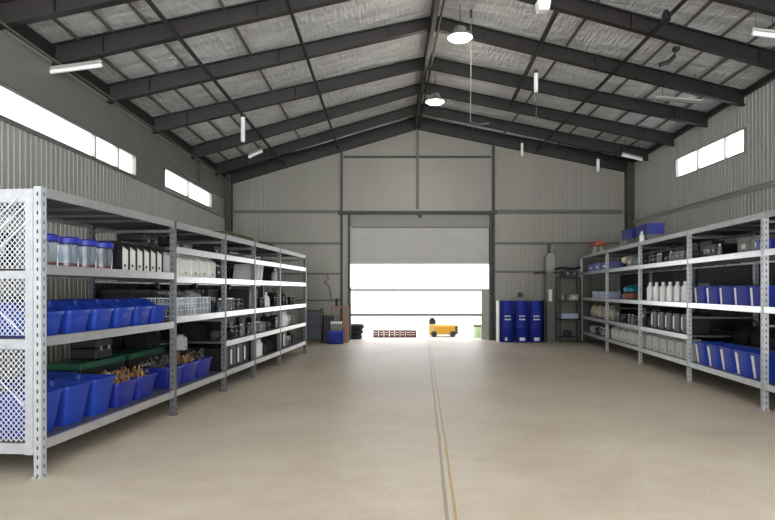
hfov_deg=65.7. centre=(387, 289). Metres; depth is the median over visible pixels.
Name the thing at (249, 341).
equipment case
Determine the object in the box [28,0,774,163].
ceiling
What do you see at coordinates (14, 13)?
rafter
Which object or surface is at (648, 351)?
shelf
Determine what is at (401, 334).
crate
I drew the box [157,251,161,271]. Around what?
file box
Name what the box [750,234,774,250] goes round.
lidded box
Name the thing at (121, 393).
plastic tub
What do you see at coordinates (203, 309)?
wire basket
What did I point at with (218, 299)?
glass jar
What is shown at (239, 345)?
equipment case
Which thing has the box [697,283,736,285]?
lidded box
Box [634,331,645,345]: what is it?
file box
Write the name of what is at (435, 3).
ridge beam
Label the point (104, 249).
storage jar
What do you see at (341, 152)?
column
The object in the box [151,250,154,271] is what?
file box
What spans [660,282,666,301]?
bottle
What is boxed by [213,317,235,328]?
lidded box
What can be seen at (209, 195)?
window
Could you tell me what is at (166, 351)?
lidded box
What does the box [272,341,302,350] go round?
shelf
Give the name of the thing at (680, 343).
file box
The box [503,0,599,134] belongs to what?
purlin
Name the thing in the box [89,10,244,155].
purlin
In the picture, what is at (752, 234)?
lidded box
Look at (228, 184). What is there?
column
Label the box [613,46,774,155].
purlin
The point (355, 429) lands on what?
floor
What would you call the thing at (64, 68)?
batten
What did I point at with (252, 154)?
batten
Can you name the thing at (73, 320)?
bin
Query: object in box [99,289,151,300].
lidded box
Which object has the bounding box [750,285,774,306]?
plastic tub
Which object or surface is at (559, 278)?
shelving unit
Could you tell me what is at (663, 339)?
file box
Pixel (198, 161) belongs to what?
pipe
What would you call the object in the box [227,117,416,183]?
rafter
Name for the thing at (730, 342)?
lidded box
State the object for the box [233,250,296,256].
shelf
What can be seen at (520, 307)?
barrel
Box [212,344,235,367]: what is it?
binder
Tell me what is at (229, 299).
glass jar
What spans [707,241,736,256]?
tool case
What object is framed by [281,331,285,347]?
equipment case
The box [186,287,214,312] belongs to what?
tool bag
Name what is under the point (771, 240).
lidded box
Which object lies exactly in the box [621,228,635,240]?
crate
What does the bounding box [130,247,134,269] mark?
file box
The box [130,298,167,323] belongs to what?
bin
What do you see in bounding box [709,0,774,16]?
rafter
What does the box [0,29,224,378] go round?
wall
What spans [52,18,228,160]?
purlin
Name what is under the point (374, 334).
crate
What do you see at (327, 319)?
storage box
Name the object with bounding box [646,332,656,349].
file box
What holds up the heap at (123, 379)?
in the plastic tub at (121, 393)
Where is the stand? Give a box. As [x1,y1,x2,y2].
[100,240,164,271]
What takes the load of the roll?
on the tool case at (563, 273)
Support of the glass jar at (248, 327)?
on the storage rack at (39, 205)
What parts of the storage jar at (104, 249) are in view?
lid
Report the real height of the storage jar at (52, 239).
0.300 m
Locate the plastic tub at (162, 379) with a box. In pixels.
[140,364,183,388]
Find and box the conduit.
[0,20,228,180]
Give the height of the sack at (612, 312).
0.381 m
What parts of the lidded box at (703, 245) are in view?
lid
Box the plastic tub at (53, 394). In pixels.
[0,387,62,437]
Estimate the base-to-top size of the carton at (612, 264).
0.220 m
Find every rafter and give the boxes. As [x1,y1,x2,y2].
[0,0,139,29]
[51,0,350,65]
[107,16,429,103]
[152,57,423,133]
[191,83,419,159]
[215,104,415,175]
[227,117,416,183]
[417,116,630,171]
[420,103,648,160]
[423,82,674,146]
[428,56,708,127]
[435,16,745,106]
[517,0,774,70]
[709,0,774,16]
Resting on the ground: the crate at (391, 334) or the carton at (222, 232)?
the crate at (391, 334)
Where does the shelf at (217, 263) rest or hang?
attached to the storage rack at (39, 205)
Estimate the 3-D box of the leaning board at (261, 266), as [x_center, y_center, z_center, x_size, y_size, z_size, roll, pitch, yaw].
[-2.640,-0.337,11.733,0.406,0.332,0.144,0,0,5]
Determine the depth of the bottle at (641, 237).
13.91 m
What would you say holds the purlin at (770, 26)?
attached to the rafter at (632, 71)
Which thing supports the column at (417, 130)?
attached to the wall at (529, 181)
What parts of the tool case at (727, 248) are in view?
lid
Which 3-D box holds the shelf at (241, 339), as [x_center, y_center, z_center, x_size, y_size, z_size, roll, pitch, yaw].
[-3.065,0.850,10.269,1.100,0.060,1.480,0,0,5]
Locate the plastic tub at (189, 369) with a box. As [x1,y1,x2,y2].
[157,360,198,382]
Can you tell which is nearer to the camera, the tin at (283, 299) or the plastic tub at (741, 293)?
the plastic tub at (741, 293)
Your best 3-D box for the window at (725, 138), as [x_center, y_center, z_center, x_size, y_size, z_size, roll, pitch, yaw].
[7.835,-3.270,14.630,0.130,0.540,3.140,0,0,0]
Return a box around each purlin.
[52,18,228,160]
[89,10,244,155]
[126,3,269,159]
[218,0,305,148]
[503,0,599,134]
[557,1,712,144]
[581,11,753,149]
[598,22,774,152]
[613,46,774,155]
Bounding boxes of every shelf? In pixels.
[0,199,154,224]
[0,266,123,277]
[0,322,163,338]
[0,391,169,442]
[94,278,169,282]
[95,224,210,236]
[153,372,219,390]
[160,237,240,243]
[160,335,248,343]
[163,247,199,256]
[197,244,266,250]
[206,257,235,261]
[209,361,249,371]
[215,262,264,265]
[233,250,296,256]
[248,351,276,360]
[263,266,292,269]
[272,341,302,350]
[592,251,648,256]
[597,271,642,273]
[609,320,647,326]
[619,244,686,250]
[626,267,684,270]
[644,348,696,361]
[648,327,733,336]
[651,232,752,243]
[664,261,749,266]
[693,362,774,383]
[705,216,774,231]
[720,255,774,260]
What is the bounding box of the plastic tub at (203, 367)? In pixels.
[180,356,212,377]
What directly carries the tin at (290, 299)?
on the storage rack at (39, 205)
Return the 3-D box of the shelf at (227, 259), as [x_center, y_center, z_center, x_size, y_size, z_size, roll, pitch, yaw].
[-3.065,-0.520,10.269,1.100,0.060,1.480,0,0,5]
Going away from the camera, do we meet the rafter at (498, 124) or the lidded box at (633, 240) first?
the lidded box at (633, 240)
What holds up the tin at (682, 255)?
on the storage rack at (750, 268)
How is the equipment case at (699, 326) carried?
on the storage rack at (750, 268)
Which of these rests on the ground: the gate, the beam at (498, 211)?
the gate
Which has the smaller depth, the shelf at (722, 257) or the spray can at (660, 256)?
the shelf at (722, 257)
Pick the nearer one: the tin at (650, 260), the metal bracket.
the tin at (650, 260)
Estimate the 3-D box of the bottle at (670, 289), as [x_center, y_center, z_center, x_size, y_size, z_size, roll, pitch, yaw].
[5.472,0.035,11.615,0.130,0.389,0.132,0,0,5]
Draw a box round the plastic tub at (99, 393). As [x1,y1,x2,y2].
[55,374,115,415]
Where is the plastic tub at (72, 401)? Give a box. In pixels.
[24,380,91,425]
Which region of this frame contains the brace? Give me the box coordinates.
[510,10,558,106]
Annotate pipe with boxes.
[197,158,199,182]
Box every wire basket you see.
[146,298,183,316]
[157,297,197,314]
[179,297,210,313]
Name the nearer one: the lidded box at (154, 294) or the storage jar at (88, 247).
the storage jar at (88, 247)
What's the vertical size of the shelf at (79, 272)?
0.060 m
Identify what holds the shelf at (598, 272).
attached to the storage rack at (750, 268)
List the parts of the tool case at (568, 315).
lid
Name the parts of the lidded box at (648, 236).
lid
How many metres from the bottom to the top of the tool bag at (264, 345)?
0.398 m
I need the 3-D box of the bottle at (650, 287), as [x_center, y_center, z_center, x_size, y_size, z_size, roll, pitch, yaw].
[5.570,0.035,12.711,0.130,0.389,0.132,0,0,5]
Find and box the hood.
[428,324,434,334]
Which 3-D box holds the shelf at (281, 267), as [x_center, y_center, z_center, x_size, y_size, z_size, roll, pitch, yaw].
[-2.737,-0.520,13.954,1.100,0.060,2.400,0,0,5]
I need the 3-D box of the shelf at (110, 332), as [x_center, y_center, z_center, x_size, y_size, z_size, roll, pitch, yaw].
[-3.404,0.440,6.454,1.100,0.060,2.540,0,0,5]
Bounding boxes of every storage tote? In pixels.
[47,355,125,373]
[112,347,163,371]
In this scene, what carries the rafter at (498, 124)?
attached to the beam at (770, 77)
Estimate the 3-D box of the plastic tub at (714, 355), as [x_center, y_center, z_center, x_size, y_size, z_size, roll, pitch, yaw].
[5.459,1.069,9.664,0.471,0.362,0.436,0,0,5]
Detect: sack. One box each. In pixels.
[590,304,598,316]
[596,305,603,317]
[602,306,609,318]
[609,306,618,319]
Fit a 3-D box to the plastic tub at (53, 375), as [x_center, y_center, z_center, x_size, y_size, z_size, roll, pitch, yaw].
[-3.654,1.099,6.466,0.471,0.382,0.416,0,0,5]
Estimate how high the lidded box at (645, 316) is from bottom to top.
0.360 m
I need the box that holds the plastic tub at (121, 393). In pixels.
[108,378,137,407]
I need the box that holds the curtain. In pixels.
[350,228,488,262]
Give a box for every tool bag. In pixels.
[124,331,159,348]
[178,321,206,339]
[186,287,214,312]
[199,321,219,336]
[258,336,272,352]
[260,338,267,353]
[263,288,276,305]
[275,288,287,303]
[286,330,295,343]
[647,308,662,326]
[734,320,759,343]
[751,321,774,346]
[770,334,774,348]
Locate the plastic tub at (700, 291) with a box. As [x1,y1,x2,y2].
[694,286,707,303]
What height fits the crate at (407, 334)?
0.260 m
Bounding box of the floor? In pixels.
[0,340,774,519]
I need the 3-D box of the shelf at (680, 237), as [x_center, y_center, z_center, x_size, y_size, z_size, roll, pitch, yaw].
[5.909,-1.000,11.667,1.100,0.060,2.560,0,0,5]
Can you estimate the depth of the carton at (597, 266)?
16.77 m
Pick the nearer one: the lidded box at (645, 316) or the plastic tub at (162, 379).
the plastic tub at (162, 379)
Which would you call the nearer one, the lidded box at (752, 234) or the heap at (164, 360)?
the heap at (164, 360)
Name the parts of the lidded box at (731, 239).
lid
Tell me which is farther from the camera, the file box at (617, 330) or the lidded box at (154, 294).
the file box at (617, 330)
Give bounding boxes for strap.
[658,46,679,66]
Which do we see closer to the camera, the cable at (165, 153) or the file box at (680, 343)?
the file box at (680, 343)
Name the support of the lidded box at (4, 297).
on the storage rack at (39, 205)
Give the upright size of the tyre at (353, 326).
0.160 m
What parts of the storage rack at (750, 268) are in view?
post, post, post, post, post, post, post, panel, post, post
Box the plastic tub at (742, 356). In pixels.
[734,349,774,376]
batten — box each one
[50,59,101,73]
[248,148,262,157]
[621,152,642,160]
[656,95,701,103]
[751,0,774,38]
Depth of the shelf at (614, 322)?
14.15 m
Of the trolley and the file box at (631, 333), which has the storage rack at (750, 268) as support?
the file box at (631, 333)
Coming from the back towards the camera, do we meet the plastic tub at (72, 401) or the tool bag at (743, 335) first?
the tool bag at (743, 335)
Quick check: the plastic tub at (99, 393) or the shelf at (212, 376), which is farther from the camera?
the shelf at (212, 376)
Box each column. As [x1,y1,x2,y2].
[225,174,232,253]
[340,151,342,329]
[416,129,418,208]
[492,145,494,339]
[625,162,633,229]
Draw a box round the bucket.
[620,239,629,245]
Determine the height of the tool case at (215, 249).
0.242 m
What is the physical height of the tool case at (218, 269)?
0.282 m
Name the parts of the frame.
rail, post, post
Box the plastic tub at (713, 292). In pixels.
[706,286,720,303]
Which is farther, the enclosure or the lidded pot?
the enclosure
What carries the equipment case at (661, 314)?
on the storage rack at (750, 268)
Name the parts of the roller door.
guide rail, rail, guide rail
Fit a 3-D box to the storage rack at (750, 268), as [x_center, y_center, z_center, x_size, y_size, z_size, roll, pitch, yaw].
[5.937,0.279,11.905,1.205,2.642,13.140,0,0,5]
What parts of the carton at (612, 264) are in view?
lid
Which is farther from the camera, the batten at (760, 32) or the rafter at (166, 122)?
the rafter at (166, 122)
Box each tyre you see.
[351,324,363,328]
[351,329,362,333]
[351,334,361,338]
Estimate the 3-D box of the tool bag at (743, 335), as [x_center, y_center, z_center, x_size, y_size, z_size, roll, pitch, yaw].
[6.029,0.690,9.969,0.374,0.398,0.357,0,0,5]
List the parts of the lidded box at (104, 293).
lid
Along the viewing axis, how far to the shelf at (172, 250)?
7.92 m
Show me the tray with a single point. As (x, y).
(306, 310)
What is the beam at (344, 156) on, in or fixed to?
attached to the wall at (529, 181)
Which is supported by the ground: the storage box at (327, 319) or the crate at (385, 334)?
the crate at (385, 334)
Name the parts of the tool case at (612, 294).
lid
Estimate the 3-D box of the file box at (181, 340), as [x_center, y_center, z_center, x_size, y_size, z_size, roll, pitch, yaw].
[-3.221,0.807,9.289,0.213,0.243,0.109,0,0,5]
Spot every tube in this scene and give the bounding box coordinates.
[240,114,245,141]
[520,141,523,155]
[533,69,538,116]
[596,157,599,171]
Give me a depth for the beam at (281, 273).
19.12 m
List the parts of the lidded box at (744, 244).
lid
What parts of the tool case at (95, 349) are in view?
lid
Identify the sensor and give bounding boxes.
[661,9,670,22]
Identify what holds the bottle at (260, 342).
on the storage rack at (39, 205)
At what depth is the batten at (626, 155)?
17.31 m
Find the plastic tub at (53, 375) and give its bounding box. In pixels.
[17,371,77,379]
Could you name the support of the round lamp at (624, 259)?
on the storage rack at (750, 268)
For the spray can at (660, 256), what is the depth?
12.16 m
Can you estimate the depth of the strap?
10.87 m
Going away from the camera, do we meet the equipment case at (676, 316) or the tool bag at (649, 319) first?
the equipment case at (676, 316)
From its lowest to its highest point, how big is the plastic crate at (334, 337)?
0.390 m
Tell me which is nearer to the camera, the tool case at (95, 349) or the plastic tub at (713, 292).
the tool case at (95, 349)
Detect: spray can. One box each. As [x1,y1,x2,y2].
[240,324,242,335]
[659,253,662,262]
[717,244,721,254]
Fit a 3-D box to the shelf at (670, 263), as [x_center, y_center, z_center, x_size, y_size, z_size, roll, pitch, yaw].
[5.909,-0.500,11.667,1.100,0.060,2.560,0,0,5]
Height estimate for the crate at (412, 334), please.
0.230 m
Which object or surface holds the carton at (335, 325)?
in the plastic crate at (334, 337)
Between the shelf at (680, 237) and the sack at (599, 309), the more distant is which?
the sack at (599, 309)
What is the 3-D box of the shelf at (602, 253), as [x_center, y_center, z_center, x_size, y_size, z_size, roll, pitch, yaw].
[6.381,-1.000,16.976,1.100,0.060,2.860,0,0,5]
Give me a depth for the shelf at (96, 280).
8.23 m
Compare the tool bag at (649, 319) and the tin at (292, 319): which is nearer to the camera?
the tool bag at (649, 319)
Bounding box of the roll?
[555,266,580,270]
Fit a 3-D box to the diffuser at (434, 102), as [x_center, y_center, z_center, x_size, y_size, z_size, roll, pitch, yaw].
[1.150,-4.520,14.500,0.420,0.080,0.420,0,0,0]
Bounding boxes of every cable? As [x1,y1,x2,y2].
[165,153,203,184]
[470,9,488,124]
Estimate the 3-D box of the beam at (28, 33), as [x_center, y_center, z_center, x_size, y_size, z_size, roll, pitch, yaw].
[-5.120,-3.630,8.500,0.060,0.220,21.400,0,0,0]
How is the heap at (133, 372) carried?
in the plastic tub at (143, 388)
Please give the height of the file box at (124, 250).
0.324 m
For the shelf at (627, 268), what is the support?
attached to the storage rack at (750, 268)
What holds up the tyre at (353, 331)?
on the tyre
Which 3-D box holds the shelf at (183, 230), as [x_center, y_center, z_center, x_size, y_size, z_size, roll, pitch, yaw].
[-3.211,-0.840,8.625,1.100,0.060,1.780,0,0,5]
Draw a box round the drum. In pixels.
[473,325,480,337]
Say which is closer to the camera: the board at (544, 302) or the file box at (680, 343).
the file box at (680, 343)
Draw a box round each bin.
[0,302,63,336]
[47,301,90,332]
[57,300,113,329]
[89,299,133,327]
[110,299,151,325]
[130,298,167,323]
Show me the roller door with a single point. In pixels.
(419, 239)
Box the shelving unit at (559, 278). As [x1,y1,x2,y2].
[556,277,580,342]
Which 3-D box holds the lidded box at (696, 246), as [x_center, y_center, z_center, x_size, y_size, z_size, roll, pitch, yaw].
[6.135,-0.711,11.616,0.466,0.360,0.516,0,0,5]
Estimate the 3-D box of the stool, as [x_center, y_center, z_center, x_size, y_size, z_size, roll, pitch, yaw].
[6.189,-1.229,17.635,0.400,0.403,0.520,0,0,5]
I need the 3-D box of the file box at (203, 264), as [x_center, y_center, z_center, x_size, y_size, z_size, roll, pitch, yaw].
[-2.853,-0.338,8.909,0.284,0.334,0.255,0,0,5]
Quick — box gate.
[350,287,487,339]
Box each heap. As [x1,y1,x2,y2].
[100,370,129,383]
[113,364,148,376]
[141,355,178,367]
[165,351,193,363]
[182,348,204,358]
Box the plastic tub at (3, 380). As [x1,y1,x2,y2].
[0,378,50,387]
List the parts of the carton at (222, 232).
lid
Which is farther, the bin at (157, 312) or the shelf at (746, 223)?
the shelf at (746, 223)
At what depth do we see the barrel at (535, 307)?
18.32 m
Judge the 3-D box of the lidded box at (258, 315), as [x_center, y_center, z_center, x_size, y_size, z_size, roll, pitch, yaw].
[-3.080,0.639,13.372,0.466,0.360,0.516,0,0,5]
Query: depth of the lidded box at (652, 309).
13.35 m
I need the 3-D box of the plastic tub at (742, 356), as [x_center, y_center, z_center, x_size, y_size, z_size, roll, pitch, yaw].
[5.377,1.069,8.737,0.471,0.362,0.436,0,0,5]
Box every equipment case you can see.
[198,345,227,370]
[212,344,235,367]
[215,343,241,364]
[242,341,248,362]
[248,340,250,359]
[264,333,281,349]
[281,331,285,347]
[651,309,667,328]
[658,310,679,329]
[665,310,686,330]
[673,311,699,332]
[681,312,710,333]
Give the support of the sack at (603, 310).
on the storage rack at (750, 268)
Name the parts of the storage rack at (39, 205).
frame, post, post, post, post, panel, post, post, post, post, post, post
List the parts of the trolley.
panel, leg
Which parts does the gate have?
post, rail, rail, post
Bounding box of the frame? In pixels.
[331,306,348,342]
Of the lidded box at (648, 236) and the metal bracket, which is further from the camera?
the metal bracket
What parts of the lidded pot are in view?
lid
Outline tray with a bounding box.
[306,310,322,311]
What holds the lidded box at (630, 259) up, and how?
on the storage rack at (750, 268)
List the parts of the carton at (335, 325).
lid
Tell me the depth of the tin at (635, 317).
13.70 m
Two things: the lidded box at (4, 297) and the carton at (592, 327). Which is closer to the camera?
the lidded box at (4, 297)
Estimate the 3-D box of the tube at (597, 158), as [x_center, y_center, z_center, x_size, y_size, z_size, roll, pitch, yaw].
[6.523,-3.889,18.592,0.100,0.460,0.100,0,0,0]
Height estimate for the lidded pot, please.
0.340 m
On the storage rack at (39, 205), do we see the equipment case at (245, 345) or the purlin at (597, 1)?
the equipment case at (245, 345)
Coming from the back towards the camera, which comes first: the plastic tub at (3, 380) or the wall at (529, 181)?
the wall at (529, 181)
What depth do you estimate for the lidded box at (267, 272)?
13.69 m
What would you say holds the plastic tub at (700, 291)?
on the storage rack at (750, 268)
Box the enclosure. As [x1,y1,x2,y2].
[548,243,589,340]
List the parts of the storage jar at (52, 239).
lid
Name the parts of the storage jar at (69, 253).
lid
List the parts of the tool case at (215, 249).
lid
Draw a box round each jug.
[262,292,269,306]
[271,268,276,280]
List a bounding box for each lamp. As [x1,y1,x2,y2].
[425,93,444,105]
[447,25,472,42]
[621,257,626,266]
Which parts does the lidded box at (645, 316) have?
lid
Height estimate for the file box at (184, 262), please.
0.334 m
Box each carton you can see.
[215,231,235,236]
[235,234,245,238]
[330,321,341,330]
[567,294,577,299]
[588,264,593,270]
[590,325,602,332]
[594,263,600,270]
[601,261,622,269]
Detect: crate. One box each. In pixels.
[328,330,343,343]
[373,329,377,336]
[379,330,383,336]
[384,329,388,336]
[390,330,394,336]
[395,330,399,336]
[400,329,404,336]
[406,329,410,336]
[411,330,415,336]
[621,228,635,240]
[635,223,665,236]
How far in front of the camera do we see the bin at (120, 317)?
6.60 m
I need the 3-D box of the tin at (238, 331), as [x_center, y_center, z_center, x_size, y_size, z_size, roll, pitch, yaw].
[-2.663,0.725,10.544,0.183,0.190,0.175,0,0,5]
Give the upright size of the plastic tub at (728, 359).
0.362 m
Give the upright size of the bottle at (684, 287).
0.389 m
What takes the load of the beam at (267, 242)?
attached to the wall at (529, 181)
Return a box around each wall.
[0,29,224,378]
[233,130,624,339]
[634,80,774,252]
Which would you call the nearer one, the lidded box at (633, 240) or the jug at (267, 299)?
the jug at (267, 299)
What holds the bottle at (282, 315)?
on the storage rack at (39, 205)
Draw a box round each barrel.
[500,301,513,341]
[514,301,527,341]
[528,301,541,341]
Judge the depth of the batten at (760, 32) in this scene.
9.51 m
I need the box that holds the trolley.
[306,308,322,342]
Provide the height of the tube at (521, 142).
0.460 m
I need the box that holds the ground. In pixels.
[351,304,480,339]
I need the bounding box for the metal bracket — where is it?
[513,293,526,297]
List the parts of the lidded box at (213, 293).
lid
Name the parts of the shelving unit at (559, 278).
post, post, shelf, shelf, shelf, post, post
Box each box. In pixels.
[0,232,15,265]
[0,295,20,301]
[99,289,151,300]
[122,246,127,269]
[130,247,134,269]
[137,248,141,270]
[144,249,148,270]
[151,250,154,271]
[151,289,168,307]
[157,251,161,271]
[163,252,178,275]
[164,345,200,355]
[164,349,184,358]
[169,289,205,306]
[177,254,189,276]
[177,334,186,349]
[184,255,198,276]
[187,343,214,347]
[193,256,207,277]
[202,257,215,277]
[205,289,218,309]
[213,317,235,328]
[227,289,257,308]
[236,314,247,329]
[247,313,261,322]
[262,268,276,280]
[323,316,335,342]
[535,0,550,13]
[611,326,621,338]
[615,326,626,339]
[620,327,627,341]
[624,328,635,342]
[627,256,646,266]
[628,238,635,243]
[629,329,637,343]
[633,285,646,298]
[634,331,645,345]
[642,307,666,322]
[642,331,648,346]
[644,234,664,240]
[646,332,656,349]
[652,309,681,311]
[653,334,662,351]
[660,335,670,353]
[668,337,680,355]
[675,245,686,251]
[676,339,693,358]
[685,339,700,360]
[692,243,699,251]
[692,283,696,301]
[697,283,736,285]
[700,240,724,256]
[724,236,739,252]
[730,342,751,345]
[737,236,750,252]
[740,232,774,237]
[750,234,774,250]
[756,238,774,249]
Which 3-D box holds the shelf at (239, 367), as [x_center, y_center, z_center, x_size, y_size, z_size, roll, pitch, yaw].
[-3.065,1.320,10.269,1.100,0.060,1.480,0,0,5]
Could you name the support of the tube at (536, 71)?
hanging from the rafter at (632, 71)
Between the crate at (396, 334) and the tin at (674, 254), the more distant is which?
the crate at (396, 334)
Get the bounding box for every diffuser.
[426,99,443,105]
[449,33,471,42]
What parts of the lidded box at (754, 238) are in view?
lid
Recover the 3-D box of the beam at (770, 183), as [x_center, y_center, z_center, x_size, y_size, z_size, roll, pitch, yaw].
[7.730,-2.140,8.450,0.140,0.080,21.300,0,0,0]
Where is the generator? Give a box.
[428,318,457,336]
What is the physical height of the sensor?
0.200 m
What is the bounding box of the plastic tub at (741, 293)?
[734,286,751,305]
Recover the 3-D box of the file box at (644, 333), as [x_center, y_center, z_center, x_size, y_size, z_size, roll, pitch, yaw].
[5.732,1.077,13.198,0.324,0.344,0.270,0,0,5]
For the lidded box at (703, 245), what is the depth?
11.05 m
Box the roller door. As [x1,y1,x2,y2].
[338,211,496,339]
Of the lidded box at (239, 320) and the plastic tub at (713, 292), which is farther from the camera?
the lidded box at (239, 320)
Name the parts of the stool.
seat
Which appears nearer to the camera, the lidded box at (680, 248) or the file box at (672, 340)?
the file box at (672, 340)
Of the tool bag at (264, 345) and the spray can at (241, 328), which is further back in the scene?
the tool bag at (264, 345)
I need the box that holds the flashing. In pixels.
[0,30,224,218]
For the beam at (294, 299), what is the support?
attached to the wall at (529, 181)
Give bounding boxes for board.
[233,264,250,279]
[256,264,259,279]
[258,265,263,280]
[496,301,498,341]
[542,300,546,341]
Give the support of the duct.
on the floor
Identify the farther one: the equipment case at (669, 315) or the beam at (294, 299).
the beam at (294, 299)
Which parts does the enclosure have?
panel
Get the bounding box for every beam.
[6,25,226,178]
[234,210,339,212]
[267,242,339,243]
[281,273,339,274]
[294,299,339,300]
[344,156,490,157]
[414,0,444,128]
[495,210,622,213]
[495,242,619,244]
[495,271,541,272]
[630,71,774,162]
[632,180,774,222]
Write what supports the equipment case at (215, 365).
on the storage rack at (39, 205)
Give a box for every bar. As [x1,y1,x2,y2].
[145,0,283,164]
[285,0,338,148]
[536,0,686,150]
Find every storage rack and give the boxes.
[0,186,306,478]
[579,209,774,410]
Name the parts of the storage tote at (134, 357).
lid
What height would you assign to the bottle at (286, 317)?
0.330 m
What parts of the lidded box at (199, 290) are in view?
lid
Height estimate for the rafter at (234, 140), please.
2.094 m
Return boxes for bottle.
[256,339,259,356]
[259,339,261,355]
[281,312,284,326]
[284,311,287,325]
[639,231,643,241]
[647,282,652,300]
[653,282,659,300]
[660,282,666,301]
[666,282,673,301]
[674,281,680,301]
[681,281,686,302]
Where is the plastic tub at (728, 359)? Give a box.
[720,346,760,372]
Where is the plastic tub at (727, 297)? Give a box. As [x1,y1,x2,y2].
[719,286,734,304]
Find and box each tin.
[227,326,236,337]
[234,299,237,309]
[236,326,240,336]
[238,299,243,309]
[257,298,264,306]
[260,321,265,330]
[271,297,276,305]
[281,297,286,304]
[288,297,293,304]
[290,316,294,323]
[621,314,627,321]
[634,316,637,324]
[648,256,652,263]
[653,255,656,262]
[672,252,677,260]
[677,251,686,259]
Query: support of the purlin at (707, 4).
attached to the rafter at (632, 71)
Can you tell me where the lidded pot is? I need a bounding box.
[622,285,637,299]
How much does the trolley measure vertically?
1.049 m
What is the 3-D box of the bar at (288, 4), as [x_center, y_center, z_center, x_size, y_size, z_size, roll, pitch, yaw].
[-1.560,-4.497,8.500,0.050,0.050,21.400,0,0,0]
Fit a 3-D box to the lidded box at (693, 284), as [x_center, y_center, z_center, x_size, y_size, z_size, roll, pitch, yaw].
[6.046,0.050,11.524,0.466,0.360,0.516,0,0,5]
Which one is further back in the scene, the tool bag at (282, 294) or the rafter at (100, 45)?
the tool bag at (282, 294)
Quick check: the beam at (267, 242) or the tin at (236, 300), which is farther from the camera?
the beam at (267, 242)
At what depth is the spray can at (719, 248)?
9.70 m
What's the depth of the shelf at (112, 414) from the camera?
6.21 m
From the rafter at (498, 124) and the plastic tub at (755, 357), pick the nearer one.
the plastic tub at (755, 357)
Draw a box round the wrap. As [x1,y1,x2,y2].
[157,289,201,298]
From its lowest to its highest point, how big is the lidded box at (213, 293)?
0.360 m
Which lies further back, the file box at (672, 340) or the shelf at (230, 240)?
the file box at (672, 340)
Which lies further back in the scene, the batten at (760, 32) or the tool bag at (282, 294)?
the tool bag at (282, 294)
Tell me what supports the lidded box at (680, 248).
on the storage rack at (750, 268)
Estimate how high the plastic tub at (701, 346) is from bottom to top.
0.362 m
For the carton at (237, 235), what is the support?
on the storage rack at (39, 205)
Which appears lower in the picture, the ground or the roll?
the ground
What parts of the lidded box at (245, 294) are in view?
lid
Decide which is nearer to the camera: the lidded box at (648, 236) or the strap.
the strap
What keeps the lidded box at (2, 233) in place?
on the storage rack at (39, 205)
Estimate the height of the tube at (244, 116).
0.630 m
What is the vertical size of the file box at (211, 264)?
0.334 m
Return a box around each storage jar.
[47,234,59,264]
[58,236,80,266]
[79,239,97,267]
[97,241,113,268]
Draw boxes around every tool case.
[70,338,111,359]
[117,233,158,245]
[157,237,185,247]
[192,244,220,253]
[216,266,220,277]
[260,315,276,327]
[561,269,577,276]
[561,312,577,318]
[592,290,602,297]
[600,290,620,298]
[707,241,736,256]
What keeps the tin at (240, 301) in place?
on the storage rack at (39, 205)
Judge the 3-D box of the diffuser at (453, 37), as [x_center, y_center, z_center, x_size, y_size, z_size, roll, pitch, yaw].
[1.330,-4.600,11.000,0.420,0.080,0.420,0,0,0]
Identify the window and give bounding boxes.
[0,84,136,176]
[164,167,211,208]
[675,127,745,178]
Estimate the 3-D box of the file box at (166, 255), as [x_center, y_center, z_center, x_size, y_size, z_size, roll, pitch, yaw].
[-2.939,-0.338,7.938,0.284,0.334,0.255,0,0,5]
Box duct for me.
[534,253,560,340]
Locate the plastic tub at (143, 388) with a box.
[125,372,156,399]
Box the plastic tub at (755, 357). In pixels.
[750,353,774,382]
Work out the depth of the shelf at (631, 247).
13.47 m
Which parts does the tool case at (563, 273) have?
lid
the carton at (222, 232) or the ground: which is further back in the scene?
the ground
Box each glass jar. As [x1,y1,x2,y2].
[217,298,220,311]
[228,298,231,310]
[231,298,234,310]
[246,323,250,333]
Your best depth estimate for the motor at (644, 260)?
13.25 m
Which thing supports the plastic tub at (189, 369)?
on the storage rack at (39, 205)
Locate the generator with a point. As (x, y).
(434, 329)
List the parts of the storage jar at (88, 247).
lid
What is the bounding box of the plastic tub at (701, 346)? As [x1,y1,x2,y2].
[695,341,731,364]
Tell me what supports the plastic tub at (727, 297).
on the storage rack at (750, 268)
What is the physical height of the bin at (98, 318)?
0.302 m
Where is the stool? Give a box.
[589,241,606,252]
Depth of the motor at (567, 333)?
18.18 m
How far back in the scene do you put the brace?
12.26 m
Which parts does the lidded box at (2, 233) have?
lid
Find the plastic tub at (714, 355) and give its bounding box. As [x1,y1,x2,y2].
[707,344,746,368]
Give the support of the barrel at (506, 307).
on the floor
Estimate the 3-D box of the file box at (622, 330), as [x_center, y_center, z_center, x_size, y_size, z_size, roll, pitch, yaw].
[5.858,1.077,14.619,0.324,0.344,0.270,0,0,5]
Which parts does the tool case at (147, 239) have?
lid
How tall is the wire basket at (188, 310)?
0.246 m

